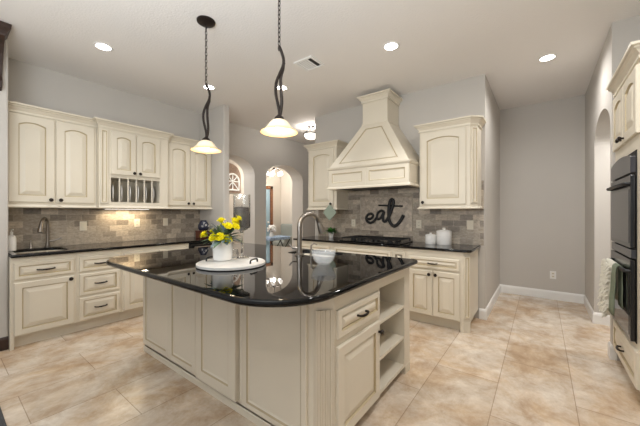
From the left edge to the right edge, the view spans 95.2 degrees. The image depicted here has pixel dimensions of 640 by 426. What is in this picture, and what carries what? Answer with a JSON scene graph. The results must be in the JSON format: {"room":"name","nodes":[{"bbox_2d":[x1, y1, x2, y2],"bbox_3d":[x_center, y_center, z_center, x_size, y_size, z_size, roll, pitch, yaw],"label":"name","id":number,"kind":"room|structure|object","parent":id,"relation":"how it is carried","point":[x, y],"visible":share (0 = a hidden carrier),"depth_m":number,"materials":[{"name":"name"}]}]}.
{"room":"kitchen","nodes":[
{"label":"kitchen","id":0,"kind":"room"},
{"bbox_2d":[0,38,7,337],"bbox_3d":[-3.891,-0.201,2.465,0.940,3.035,1.635,0,0,37],"label":"wall","id":1,"kind":"structure","parent":0,"point":[4,93],"depth_m":2.81,"materials":[{"name":"grey paint"}]},
{"bbox_2d":[0,336,8,350],"bbox_3d":[-3.449,1.255,2.256,0.016,0.124,1.435,0,0,37],"label":"baseboard","id":2,"kind":"structure","parent":1,"relation":"attached to","point":[4,341],"depth_m":2.80,"materials":[{"name":"brown wood"}]},
{"bbox_2d":[0,21,11,90],"bbox_3d":[-3.035,-1.439,2.582,0.281,0.548,0.399,0,0,37],"label":"wooden corbel","id":3,"kind":"object","parent":1,"relation":"attached to","point":[5,28],"visible":1,"depth_m":2.67,"materials":[{"name":"brown wood"}]},
{"bbox_2d":[8,58,314,248],"bbox_3d":[-1.644,-0.201,5.906,0.370,3.035,6.565,0,0,37],"label":"wall","id":4,"kind":"structure","parent":0,"point":[255,152],"depth_m":4.24,"materials":[{"name":"grey paint"}]},
{"bbox_2d":[8,100,96,207],"bbox_3d":[-3.087,-0.598,3.361,0.418,1.078,0.761,0,0,37],"label":"upper cabinet","id":5,"kind":"object","parent":4,"relation":"attached to","point":[52,153],"visible":0.96,"depth_m":3.21,"materials":[{"name":"beige paint"}]},
{"bbox_2d":[80,221,86,230],"bbox_3d":[-3.038,0.167,3.748,0.010,0.118,0.074,0,0,37],"label":"light switch","id":6,"kind":"object","parent":4,"relation":"attached to","point":[83,224],"visible":1,"depth_m":3.75,"materials":[{"name":"beige plastic"}]},
{"bbox_2d":[92,117,173,208],"bbox_3d":[-2.577,-0.598,3.969,0.498,1.078,0.938,0,0,37],"label":"upper cabinet","id":7,"kind":"object","parent":4,"relation":"attached to","point":[134,156],"visible":1,"depth_m":3.83,"materials":[{"name":"beige paint"}]},
{"bbox_2d":[111,184,113,201],"bbox_3d":[-2.674,-0.260,3.753,0.022,0.229,0.229,0,0,-39],"label":"dinner plate","id":8,"kind":"object","parent":7,"relation":"in","point":[112,187],"visible":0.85,"depth_m":3.69,"materials":[{"name":"white ceramic"}]},
{"bbox_2d":[120,185,121,201],"bbox_3d":[-2.616,-0.260,3.830,0.022,0.229,0.229,0,0,-39],"label":"dinner plate","id":9,"kind":"object","parent":7,"relation":"in","point":[120,185],"visible":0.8,"depth_m":3.77,"materials":[{"name":"white ceramic"}]},
{"bbox_2d":[129,185,130,201],"bbox_3d":[-2.558,-0.260,3.908,0.022,0.229,0.229,0,0,-39],"label":"dinner plate","id":10,"kind":"object","parent":7,"relation":"in","point":[129,185],"visible":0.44,"depth_m":3.84,"materials":[{"name":"white ceramic"}]},
{"bbox_2d":[135,186,138,201],"bbox_3d":[-2.499,-0.260,3.985,0.022,0.229,0.229,0,0,-39],"label":"dinner plate","id":11,"kind":"object","parent":7,"relation":"in","point":[137,186],"visible":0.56,"depth_m":3.92,"materials":[{"name":"white ceramic"}]},
{"bbox_2d":[143,186,146,201],"bbox_3d":[-2.441,-0.260,4.062,0.022,0.229,0.229,0,0,-39],"label":"dinner plate","id":12,"kind":"object","parent":7,"relation":"in","point":[145,186],"visible":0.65,"depth_m":4.00,"materials":[{"name":"white ceramic"}]},
{"bbox_2d":[134,219,139,226],"bbox_3d":[-2.662,0.145,4.247,0.009,0.118,0.074,0,0,37],"label":"wall outlet","id":13,"kind":"object","parent":4,"relation":"attached to","point":[136,221],"visible":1,"depth_m":4.24,"materials":[{"name":"beige plastic"}]},
{"bbox_2d":[163,218,167,225],"bbox_3d":[-2.417,0.141,4.569,0.010,0.118,0.074,0,0,37],"label":"light switch","id":14,"kind":"object","parent":4,"relation":"attached to","point":[165,220],"visible":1,"depth_m":4.57,"materials":[{"name":"beige plastic"}]},
{"bbox_2d":[168,135,211,209],"bbox_3d":[-2.136,-0.598,4.617,0.418,1.078,0.741,0,0,37],"label":"upper cabinet","id":15,"kind":"object","parent":4,"relation":"attached to","point":[189,171],"visible":0.79,"depth_m":4.47,"materials":[{"name":"beige paint"}]},
{"bbox_2d":[200,105,228,233],"bbox_3d":[-1.768,-0.201,4.872,0.700,3.035,0.105,0,0,37],"label":"wall","id":16,"kind":"structure","parent":0,"point":[218,116],"depth_m":4.71,"materials":[{"name":"grey paint"}]},
{"bbox_2d":[229,159,291,246],"bbox_3d":[-2.039,-0.201,7.049,1.640,3.035,4.780,0,0,37],"label":"wall","id":17,"kind":"structure","parent":0,"point":[282,185],"depth_m":9.10,"materials":[{"name":"beige paint"}]},
{"bbox_2d":[229,163,240,193],"bbox_3d":[-2.384,-0.928,7.724,0.074,0.790,0.720,0,0,37],"label":"arched frame","id":18,"kind":"object","parent":17,"relation":"attached to","point":[234,174],"visible":0.6,"depth_m":7.84,"materials":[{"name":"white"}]},
{"bbox_2d":[266,186,272,244],"bbox_3d":[-1.684,0.252,8.661,0.059,2.130,0.740,0,0,37],"label":"door","id":19,"kind":"structure","parent":17,"relation":"in","point":[269,189],"depth_m":8.88,"materials":[{"name":"brown wood"}]},
{"bbox_2d":[0,0,639,144],"bbox_3d":[0.058,-1.768,4.220,13.000,0.100,9.200,0,0,37],"label":"ceiling","id":20,"kind":"structure","parent":0,"point":[158,53],"depth_m":2.98,"materials":[{"name":"white paint"}]},
{"bbox_2d":[93,42,112,51],"bbox_3d":[-2.235,-1.713,3.013,0.168,0.008,0.168,0,0,37],"label":"recessed light","id":21,"kind":"object","parent":20,"relation":"in","point":[102,46],"visible":1,"depth_m":3.00,"materials":[{"name":"white"}]},
{"bbox_2d":[191,15,220,152],"bbox_3d":[-1.020,-1.134,2.616,0.256,1.167,0.256,0,0,37],"label":"pendant light","id":22,"kind":"object","parent":20,"relation":"hanging from","point":[205,145],"visible":1,"depth_m":2.61,"materials":[{"name":"brown metal"}]},
{"bbox_2d":[202,85,214,89],"bbox_3d":[-1.514,-1.713,3.982,0.168,0.008,0.168,0,0,37],"label":"recessed light","id":23,"kind":"object","parent":20,"relation":"in","point":[211,87],"visible":0.68,"depth_m":3.98,"materials":[{"name":"white"}]},
{"bbox_2d":[266,166,282,175],"bbox_3d":[-1.234,-1.375,7.979,0.488,0.684,0.472,0,0,37],"label":"chandelier","id":24,"kind":"object","parent":20,"relation":"hanging from","point":[272,172],"visible":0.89,"depth_m":7.89,"materials":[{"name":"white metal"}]},
{"bbox_2d":[260,0,297,136],"bbox_3d":[-0.283,-1.134,2.028,0.256,1.167,0.256,0,0,37],"label":"pendant light","id":25,"kind":"object","parent":20,"relation":"hanging from","point":[277,127],"visible":1,"depth_m":2.02,"materials":[{"name":"brown metal"}]},
{"bbox_2d":[277,85,287,90],"bbox_3d":[-0.520,-1.713,3.997,0.168,0.008,0.168,0,0,37],"label":"recessed light","id":26,"kind":"object","parent":20,"relation":"in","point":[284,87],"visible":0.6,"depth_m":3.99,"materials":[{"name":"white"}]},
{"bbox_2d":[293,56,324,71],"bbox_3d":[-0.124,-1.712,3.358,0.260,0.012,0.255,0,0,37],"label":"ceiling vent","id":27,"kind":"object","parent":20,"relation":"in","point":[309,63],"visible":1,"depth_m":3.35,"materials":[{"name":"white metal"}]},
{"bbox_2d":[303,125,314,139],"bbox_3d":[-0.181,-1.590,5.793,0.300,0.254,0.300,0,0,37],"label":"flush light","id":28,"kind":"object","parent":20,"relation":"attached to","point":[308,135],"visible":0.81,"depth_m":5.71,"materials":[{"name":"white glass"}]},
{"bbox_2d":[383,41,398,50],"bbox_3d":[0.731,-1.713,3.004,0.168,0.008,0.168,0,0,37],"label":"recessed light","id":29,"kind":"object","parent":20,"relation":"in","point":[389,46],"visible":1,"depth_m":3.00,"materials":[{"name":"white"}]},
{"bbox_2d":[538,54,556,61],"bbox_3d":[2.513,-1.713,3.226,0.168,0.008,0.168,0,0,37],"label":"recessed light","id":30,"kind":"object","parent":20,"relation":"in","point":[548,57],"visible":1,"depth_m":3.22,"materials":[{"name":"white"}]},
{"bbox_2d":[0,292,639,425],"bbox_3d":[-0.786,1.367,3.103,13.000,0.100,12.000,0,0,37],"label":"floor","id":31,"kind":"structure","parent":0,"point":[533,361],"depth_m":2.30,"materials":[{"name":"tile"}]},
{"bbox_2d":[0,407,6,425],"bbox_3d":[-2.133,1.310,1.407,2.700,0.011,0.870,0,0,37],"label":"rug","id":32,"kind":"object","parent":31,"relation":"on","point":[2,420],"visible":1,"depth_m":1.84,"materials":[{"name":"grey carpet"}]},
{"bbox_2d":[8,250,76,350],"bbox_3d":[-3.049,0.875,3.172,0.708,0.885,0.505,0,0,37],"label":"base cabinet","id":33,"kind":"object","parent":31,"relation":"on","point":[42,290],"visible":0.99,"depth_m":2.96,"materials":[{"name":"beige paint"}]},
{"bbox_2d":[75,249,120,331],"bbox_3d":[-2.767,0.875,3.544,0.708,0.885,0.424,0,0,37],"label":"base cabinet","id":34,"kind":"object","parent":31,"relation":"on","point":[98,283],"visible":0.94,"depth_m":3.33,"materials":[{"name":"beige paint"}]},
{"bbox_2d":[119,243,188,320],"bbox_3d":[-2.384,0.875,4.052,0.705,0.885,0.845,0,0,37],"label":"base cabinet","id":35,"kind":"object","parent":31,"relation":"on","point":[131,283],"visible":0.22,"depth_m":3.64,"materials":[{"name":"beige paint"}]},
{"bbox_2d":[8,237,209,257],"bbox_3d":[-2.500,0.416,3.899,0.683,0.029,2.325,0,0,37],"label":"countertop","id":36,"kind":"structure","parent":35,"relation":"on","point":[67,249],"depth_m":3.50,"materials":[{"name":"black stone"}]},
{"bbox_2d":[8,229,16,250],"bbox_3d":[-3.287,0.286,3.111,0.079,0.231,0.076,0,0,37],"label":"soap bottle","id":37,"kind":"object","parent":36,"relation":"on","point":[12,240],"visible":0.84,"depth_m":3.10,"materials":[{"name":"white ceramic"}]},
{"bbox_2d":[37,217,60,247],"bbox_3d":[-3.154,0.224,3.364,0.125,0.355,0.279,0,0,0],"label":"faucet","id":38,"kind":"object","parent":36,"relation":"on","point":[40,227],"visible":1,"depth_m":3.40,"materials":[{"name":"silver metal"}]},
{"bbox_2d":[195,230,210,237],"bbox_3d":[-1.879,0.342,4.708,0.170,0.119,0.190,0,0,37],"label":"wooden box","id":39,"kind":"object","parent":36,"relation":"on","point":[198,232],"visible":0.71,"depth_m":4.65,"materials":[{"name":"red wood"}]},
{"bbox_2d":[198,220,208,230],"bbox_3d":[-1.877,0.199,4.707,0.176,0.164,0.170,0,0,37],"label":"ceramic jar","id":40,"kind":"object","parent":39,"relation":"on","point":[203,225],"visible":0.99,"depth_m":4.65,"materials":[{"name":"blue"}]},
{"bbox_2d":[189,242,211,247],"bbox_3d":[-1.936,0.877,4.588,0.676,0.880,0.540,0,0,37],"label":"wine cooler","id":41,"kind":"object","parent":31,"relation":"on","point":[198,244],"visible":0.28,"depth_m":4.31,"materials":[{"name":"black metal"}]},
{"bbox_2d":[143,253,409,425],"bbox_3d":[-0.454,0.875,2.600,2.210,0.885,1.241,0,0,37],"label":"kitchen island","id":42,"kind":"object","parent":31,"relation":"on","point":[326,363],"visible":0.66,"depth_m":1.85,"materials":[{"name":"beige paint"}]},
{"bbox_2d":[106,243,417,307],"bbox_3d":[-0.572,0.413,2.530,2.315,0.036,1.655,0,0,37],"label":"island countertop","id":43,"kind":"structure","parent":42,"relation":"on","point":[285,279],"depth_m":1.91,"materials":[{"name":"black stone"}]},
{"bbox_2d":[196,256,264,270],"bbox_3d":[-0.671,0.365,2.220,0.504,0.058,0.504,0,0,37],"label":"serving tray","id":44,"kind":"object","parent":43,"relation":"on","point":[251,262],"visible":0.86,"depth_m":2.09,"materials":[{"name":"white stone"}]},
{"bbox_2d":[212,240,232,260],"bbox_3d":[-0.763,0.288,2.289,0.160,0.157,0.160,0,0,37],"label":"flower vase","id":45,"kind":"object","parent":44,"relation":"on","point":[221,252],"visible":0.73,"depth_m":2.23,"materials":[{"name":"white ceramic"}]},
{"bbox_2d":[200,215,243,248],"bbox_3d":[-0.752,0.178,2.293,0.336,0.320,0.335,0,0,37],"label":"flower bouquet","id":46,"kind":"object","parent":45,"relation":"in","point":[223,230],"visible":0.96,"depth_m":2.24,"materials":[{"name":"yellow plant"}]},
{"bbox_2d":[232,249,238,258],"bbox_3d":[-0.695,0.329,2.338,0.084,0.077,0.084,0,0,37],"label":"glass votive","id":47,"kind":"object","parent":44,"relation":"on","point":[235,252],"visible":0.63,"depth_m":2.31,"materials":[{"name":"white"}]},
{"bbox_2d":[233,194,249,258],"bbox_3d":[-0.643,0.107,2.406,0.136,0.519,0.136,0,0,37],"label":"candle holder","id":48,"kind":"object","parent":44,"relation":"on","point":[241,202],"visible":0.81,"depth_m":2.35,"materials":[{"name":"clear glass"}]},
{"bbox_2d":[289,212,324,255],"bbox_3d":[-0.106,0.192,2.786,0.364,0.406,0.124,0,0,-24],"label":"faucet","id":49,"kind":"object","parent":43,"relation":"on","point":[320,227],"visible":1,"depth_m":2.72,"materials":[{"name":"silver metal"}]},
{"bbox_2d":[309,243,316,256],"bbox_3d":[-0.062,0.334,2.658,0.084,0.122,0.039,0,0,-38],"label":"soap dispenser","id":50,"kind":"object","parent":43,"relation":"on","point":[310,255],"visible":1,"depth_m":2.63,"materials":[{"name":"silver metal"}]},
{"bbox_2d":[292,252,337,255],"bbox_3d":[-0.041,0.494,2.878,0.530,0.165,0.330,0,0,37],"label":"sink basin","id":51,"kind":"object","parent":43,"relation":"in","point":[303,252],"visible":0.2,"depth_m":3.01,"materials":[{"name":"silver metal"}]},
{"bbox_2d":[379,301,403,323],"bbox_3d":[0.400,0.762,2.300,0.361,0.020,0.460,0,0,37],"label":"shelf","id":52,"kind":"object","parent":42,"relation":"attached to","point":[388,309],"depth_m":2.30,"materials":[{"name":"beige paint"}]},
{"bbox_2d":[380,330,403,359],"bbox_3d":[0.400,1.012,2.300,0.361,0.020,0.460,0,0,37],"label":"shelf","id":53,"kind":"object","parent":42,"relation":"attached to","point":[391,338],"depth_m":2.29,"materials":[{"name":"beige paint"}]},
{"bbox_2d":[266,235,289,246],"bbox_3d":[-1.217,0.981,7.920,0.440,0.688,0.763,0,0,37],"label":"side table","id":54,"kind":"object","parent":31,"relation":"on","point":[278,237],"visible":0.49,"depth_m":7.83,"materials":[{"name":"blue glass"}]},
{"bbox_2d":[267,221,275,236],"bbox_3d":[-1.299,0.426,7.810,0.222,0.420,0.289,0,0,37],"label":"flowers","id":55,"kind":"object","parent":54,"relation":"on","point":[271,227],"visible":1,"depth_m":7.78,"materials":[{"name":"grey plant"}]},
{"bbox_2d":[273,224,291,246],"bbox_3d":[-1.070,0.827,8.786,0.650,0.980,0.560,0,0,37],"label":"armchair","id":56,"kind":"object","parent":31,"relation":"on","point":[286,229],"visible":0.4,"depth_m":8.83,"materials":[{"name":"grey fabric"}]},
{"bbox_2d":[296,240,331,250],"bbox_3d":[0.054,0.875,4.687,0.710,0.885,0.658,0,0,37],"label":"base cabinet","id":57,"kind":"object","parent":31,"relation":"on","point":[326,246],"visible":0.1,"depth_m":4.40,"materials":[{"name":"beige paint"}]},
{"bbox_2d":[332,243,405,257],"bbox_3d":[0.780,0.875,4.140,1.103,0.885,0.655,0,0,37],"label":"base cabinet","id":58,"kind":"object","parent":31,"relation":"on","point":[337,247],"visible":0.24,"depth_m":3.87,"materials":[{"name":"beige paint"}]},
{"bbox_2d":[293,236,480,252],"bbox_3d":[0.780,0.416,4.151,2.575,0.029,0.637,0,0,37],"label":"countertop","id":59,"kind":"structure","parent":58,"relation":"on","point":[463,248],"depth_m":3.64,"materials":[{"name":"black stone"}]},
{"bbox_2d":[323,227,336,237],"bbox_3d":[0.170,0.317,4.814,0.234,0.169,0.267,0,0,37],"label":"potted plant","id":60,"kind":"object","parent":59,"relation":"on","point":[330,231],"visible":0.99,"depth_m":4.78,"materials":[{"name":"green plant"}]},
{"bbox_2d":[339,235,412,244],"bbox_3d":[0.784,0.373,4.135,0.900,0.056,0.500,0,0,37],"label":"gas cooktop","id":61,"kind":"object","parent":59,"relation":"in","point":[356,238],"visible":1,"depth_m":4.00,"materials":[{"name":"black metal"}]},
{"bbox_2d":[425,233,435,243],"bbox_3d":[1.451,0.330,3.831,0.138,0.145,0.138,0,0,37],"label":"canister","id":62,"kind":"object","parent":59,"relation":"on","point":[430,238],"visible":0.96,"depth_m":3.78,"materials":[{"name":"white ceramic"}]},
{"bbox_2d":[436,228,451,244],"bbox_3d":[1.593,0.295,3.754,0.190,0.215,0.190,0,0,37],"label":"canister","id":63,"kind":"object","parent":59,"relation":"on","point":[443,237],"visible":0.99,"depth_m":3.68,"materials":[{"name":"white ceramic"}]},
{"bbox_2d":[406,248,477,332],"bbox_3d":[1.500,0.875,3.593,0.702,0.885,0.658,0,0,37],"label":"base cabinet","id":64,"kind":"object","parent":31,"relation":"on","point":[443,285],"visible":0.97,"depth_m":3.34,"materials":[{"name":"beige paint"}]},
{"bbox_2d":[606,40,639,390],"bbox_3d":[2.631,0.095,2.051,0.778,2.444,0.904,0,0,37],"label":"tall cabinet","id":65,"kind":"object","parent":31,"relation":"on","point":[624,84],"visible":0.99,"depth_m":2.13,"materials":[{"name":"beige paint"}]},
{"bbox_2d":[606,150,636,343],"bbox_3d":[2.600,0.234,2.161,0.622,1.345,0.715,0,0,37],"label":"double wall oven","id":66,"kind":"object","parent":65,"relation":"in","point":[623,190],"visible":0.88,"depth_m":2.12,"materials":[{"name":"black metal"}]},
{"bbox_2d":[597,258,617,317],"bbox_3d":[2.408,0.621,2.449,0.104,0.456,0.330,0,0,37],"label":"dish towel","id":67,"kind":"object","parent":66,"relation":"hanging from","point":[606,264],"visible":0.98,"depth_m":2.37,"materials":[{"name":"beige fabric"}]},
{"bbox_2d":[608,263,622,315],"bbox_3d":[2.277,0.585,2.251,0.062,0.384,0.150,0,0,37],"label":"dish towel","id":68,"kind":"object","parent":66,"relation":"hanging from","point":[611,309],"visible":0.97,"depth_m":2.23,"materials":[{"name":"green fabric"}]},
{"bbox_2d":[315,74,584,317],"bbox_3d":[1.922,-0.201,4.785,3.730,3.035,1.750,0,0,37],"label":"wall","id":69,"kind":"structure","parent":0,"point":[533,155],"depth_m":4.42,"materials":[{"name":"grey paint"}]},
{"bbox_2d":[304,139,348,209],"bbox_3d":[0.114,-0.587,4.811,0.683,1.071,0.389,0,0,37],"label":"upper cabinet","id":70,"kind":"object","parent":69,"relation":"attached to","point":[321,156],"visible":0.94,"depth_m":4.68,"materials":[{"name":"beige paint"}]},
{"bbox_2d":[323,204,335,219],"bbox_3d":[0.150,-0.025,4.548,0.242,0.276,0.010,0,0,37],"label":"pot holder","id":71,"kind":"object","parent":70,"relation":"hanging from","point":[329,212],"visible":1,"depth_m":4.54,"materials":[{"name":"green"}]},
{"bbox_2d":[351,219,355,226],"bbox_3d":[0.542,0.161,4.726,0.074,0.118,0.009,0,0,37],"label":"wall outlet","id":72,"kind":"object","parent":69,"relation":"attached to","point":[353,221],"visible":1,"depth_m":4.72,"materials":[{"name":"beige plastic"}]},
{"bbox_2d":[327,88,419,191],"bbox_3d":[0.791,-0.998,4.141,1.233,1.319,0.658,0,0,37],"label":"range hood","id":73,"kind":"object","parent":69,"relation":"attached to","point":[379,156],"visible":0.95,"depth_m":3.97,"materials":[{"name":"beige paint"}]},
{"bbox_2d":[365,198,404,227],"bbox_3d":[0.964,-0.004,4.391,0.644,0.440,0.036,0,0,37],"label":"wall sign","id":74,"kind":"object","parent":69,"relation":"attached to","point":[389,210],"visible":1,"depth_m":4.33,"materials":[{"name":"black metal"}]},
{"bbox_2d":[360,195,412,231],"bbox_3d":[0.979,0.012,4.401,0.846,0.526,0.016,0,0,37],"label":"trim","id":75,"kind":"structure","parent":69,"relation":"attached to","point":[408,195],"depth_m":4.36,"materials":[{"name":"stone"}]},
{"bbox_2d":[416,220,420,227],"bbox_3d":[1.383,0.154,4.089,0.074,0.118,0.009,0,0,37],"label":"wall outlet","id":76,"kind":"object","parent":69,"relation":"attached to","point":[418,222],"visible":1,"depth_m":4.09,"materials":[{"name":"beige plastic"}]},
{"bbox_2d":[414,115,486,208],"bbox_3d":[1.625,-0.587,3.667,0.773,1.071,0.388,0,0,37],"label":"upper cabinet","id":77,"kind":"object","parent":69,"relation":"attached to","point":[450,149],"visible":1,"depth_m":3.52,"materials":[{"name":"beige paint"}]},
{"bbox_2d":[467,220,472,229],"bbox_3d":[1.901,0.152,3.696,0.074,0.118,0.010,0,0,37],"label":"light switch","id":78,"kind":"object","parent":69,"relation":"attached to","point":[469,222],"visible":1,"depth_m":3.69,"materials":[{"name":"beige plastic"}]},
{"bbox_2d":[479,284,609,325],"bbox_3d":[3.029,1.252,3.849,1.415,0.130,1.606,0,0,37],"label":"baseboard","id":79,"kind":"structure","parent":69,"relation":"attached to","point":[596,318],"depth_m":4.34,"materials":[{"name":"white"}]},
{"bbox_2d":[550,271,555,278],"bbox_3d":[3.553,0.945,4.453,0.074,0.118,0.009,0,0,37],"label":"wall outlet","id":80,"kind":"object","parent":69,"relation":"attached to","point":[552,273],"visible":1,"depth_m":4.45,"materials":[{"name":"white plastic"}]},
{"bbox_2d":[585,15,639,360],"bbox_3d":[3.405,-0.201,3.405,0.300,3.035,2.160,0,0,37],"label":"wall","id":81,"kind":"structure","parent":0,"point":[599,154],"depth_m":3.45,"materials":[{"name":"grey paint"}]},
{"bbox_2d":[607,341,616,360],"bbox_3d":[2.767,1.252,2.584,0.306,0.130,0.112,0,0,37],"label":"baseboard","id":82,"kind":"structure","parent":81,"relation":"attached to","point":[611,352],"depth_m":2.62,"materials":[{"name":"white"}]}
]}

